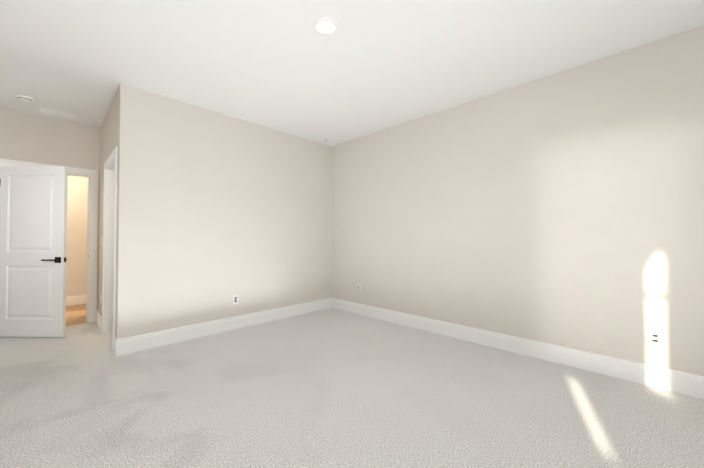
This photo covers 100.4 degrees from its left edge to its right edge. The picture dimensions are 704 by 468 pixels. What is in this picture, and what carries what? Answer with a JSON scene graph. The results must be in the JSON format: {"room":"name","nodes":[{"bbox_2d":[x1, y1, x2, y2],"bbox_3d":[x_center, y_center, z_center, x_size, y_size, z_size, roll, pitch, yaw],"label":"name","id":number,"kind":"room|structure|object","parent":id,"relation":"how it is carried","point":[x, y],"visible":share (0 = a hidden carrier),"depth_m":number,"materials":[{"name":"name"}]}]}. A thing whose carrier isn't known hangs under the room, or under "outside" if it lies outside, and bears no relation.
{"room":"empty bedroom","nodes":[
{"label":"empty bedroom","id":0,"kind":"room"},
{"bbox_2d":[0,107,99,309],"bbox_3d":[-3.543,-0.133,4.258,0.115,2.740,3.430,-1,-1,44],"label":"wall","id":1,"kind":"structure","parent":0,"point":[28,137],"depth_m":3.80,"materials":[{"name":"paint"}]},
{"bbox_2d":[0,166,67,336],"bbox_3d":[-3.808,0.207,3.488,0.830,2.016,0.139,0,-1,1],"label":"hall door","id":2,"kind":"structure","parent":1,"relation":"in","point":[33,229],"depth_m":3.47,"materials":[{"name":"paint"}]},
{"bbox_2d":[0,158,98,322],"bbox_3d":[-3.967,0.167,3.805,0.135,2.126,1.005,-1,-1,44],"label":"door frame","id":3,"kind":"structure","parent":1,"relation":"attached to","point":[93,246],"depth_m":4.08,"materials":[{"name":"paint"}]},
{"bbox_2d":[65,304,85,325],"bbox_3d":[-4.732,1.298,4.346,1.935,0.122,5.300,-1,-1,44],"label":"floor","id":4,"kind":"structure","parent":0,"point":[75,314],"depth_m":4.50,"materials":[{"name":"brown wood"}]},
{"bbox_2d":[66,176,87,295],"bbox_3d":[-5.252,-0.123,4.874,0.115,2.740,5.300,-1,-1,44],"label":"wall","id":5,"kind":"structure","parent":0,"point":[77,222],"depth_m":5.19,"materials":[{"name":"paint"}]},
{"bbox_2d":[66,295,85,305],"bbox_3d":[-5.206,1.165,4.809,0.014,0.162,5.300,-1,-1,44],"label":"baseboard","id":6,"kind":"structure","parent":5,"relation":"attached to","point":[76,300],"depth_m":5.16,"materials":[{"name":"paint"}]},
{"bbox_2d":[98,88,118,336],"bbox_3d":[-2.960,-0.142,3.627,1.601,2.740,0.115,-1,-1,44],"label":"wall","id":7,"kind":"structure","parent":0,"point":[109,135],"depth_m":3.81,"materials":[{"name":"paint"}]},
{"bbox_2d":[96,310,101,330],"bbox_3d":[-3.356,1.151,3.902,0.622,0.162,0.014,-1,-1,44],"label":"baseboard","id":8,"kind":"structure","parent":7,"relation":"attached to","point":[99,319],"depth_m":3.88,"materials":[{"name":"paint"}]},
{"bbox_2d":[104,160,113,332],"bbox_3d":[-2.747,0.199,3.415,0.798,2.050,0.118,-1,-1,44],"label":"door","id":9,"kind":"structure","parent":7,"relation":"attached to","point":[109,248],"depth_m":3.66,"materials":[{"name":"paint"}]},
{"bbox_2d":[102,146,116,351],"bbox_3d":[-2.794,0.161,3.368,0.950,2.126,0.018,-1,-1,44],"label":"door frame","id":10,"kind":"structure","parent":7,"relation":"attached to","point":[111,157],"depth_m":3.06,"materials":[{"name":"paint"}]},
{"bbox_2d":[116,83,331,338],"bbox_3d":[-1.388,-0.136,4.013,0.115,2.740,2.860,-1,-1,44],"label":"wall","id":11,"kind":"structure","parent":0,"point":[216,211],"depth_m":3.58,"materials":[{"name":"paint"}]},
{"bbox_2d":[113,298,332,355],"bbox_3d":[-1.359,1.151,3.930,0.014,0.162,2.838,-1,-1,44],"label":"baseboard","id":12,"kind":"structure","parent":11,"relation":"attached to","point":[122,346],"depth_m":3.54,"materials":[{"name":"paint"}]},
{"bbox_2d":[233,295,237,303],"bbox_3d":[-1.504,0.852,3.790,0.008,0.114,0.070,-1,-1,44],"label":"outlet","id":13,"kind":"object","parent":11,"relation":"attached to","point":[235,299],"visible":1,"depth_m":3.79,"materials":[{"name":"white plastic"}]},
{"bbox_2d":[0,308,703,467],"bbox_3d":[-0.236,1.260,1.829,8.023,0.120,4.956,-1,-1,44],"label":"floor carpet","id":14,"kind":"object","parent":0,"point":[330,388],"visible":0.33,"depth_m":2.05,"materials":[{"name":"grey carpet"}]},
{"bbox_2d":[0,0,703,146],"bbox_3d":[-1.453,-1.598,2.010,9.958,0.120,6.456,-1,-1,44],"label":"ceiling","id":15,"kind":"structure","parent":0,"point":[370,67],"depth_m":2.46,"materials":[{"name":"paint"}]},
{"bbox_2d":[15,94,33,102],"bbox_3d":[-3.635,-1.496,3.259,0.140,0.046,0.140,-1,-1,44],"label":"smoke detector","id":16,"kind":"object","parent":15,"relation":"attached to","point":[24,98],"visible":1,"depth_m":3.23,"materials":[{"name":"white plastic"}]},
{"bbox_2d":[39,108,75,119],"bbox_3d":[-3.709,-1.505,3.699,0.160,0.012,0.325,-1,-1,44],"label":"ceiling vent","id":17,"kind":"object","parent":15,"relation":"in","point":[55,113],"visible":1,"depth_m":3.69,"materials":[{"name":"white plastic"}]},
{"bbox_2d":[313,17,338,35],"bbox_3d":[-0.194,-1.531,2.174,0.194,0.010,0.194,-1,-1,44],"label":"recessed light","id":18,"kind":"object","parent":15,"relation":"in","point":[326,26],"visible":1,"depth_m":2.17,"materials":[{"name":"white plastic"}]},
{"bbox_2d":[331,25,703,375],"bbox_3d":[1.837,-0.153,2.954,6.217,2.740,0.115,-1,-1,44],"label":"wall","id":19,"kind":"structure","parent":0,"point":[565,208],"depth_m":2.80,"materials":[{"name":"paint"}]},
{"bbox_2d":[357,284,360,291],"bbox_3d":[0.103,0.842,4.537,0.070,0.114,0.008,-1,-1,44],"label":"outlet","id":20,"kind":"object","parent":19,"relation":"attached to","point":[358,287],"visible":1,"depth_m":4.53,"materials":[{"name":"white plastic"}]},
{"bbox_2d":[333,298,703,398],"bbox_3d":[1.792,1.135,2.887,5.987,0.162,0.014,-1,-1,44],"label":"baseboard","id":21,"kind":"structure","parent":19,"relation":"attached to","point":[688,384],"depth_m":2.77,"materials":[{"name":"paint"}]},
{"bbox_2d":[649,330,661,345],"bbox_3d":[2.392,0.824,2.313,0.070,0.114,0.008,-1,-1,44],"label":"outlet","id":22,"kind":"object","parent":19,"relation":"attached to","point":[655,337],"visible":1,"depth_m":2.31,"materials":[{"name":"white plastic"}]}
]}

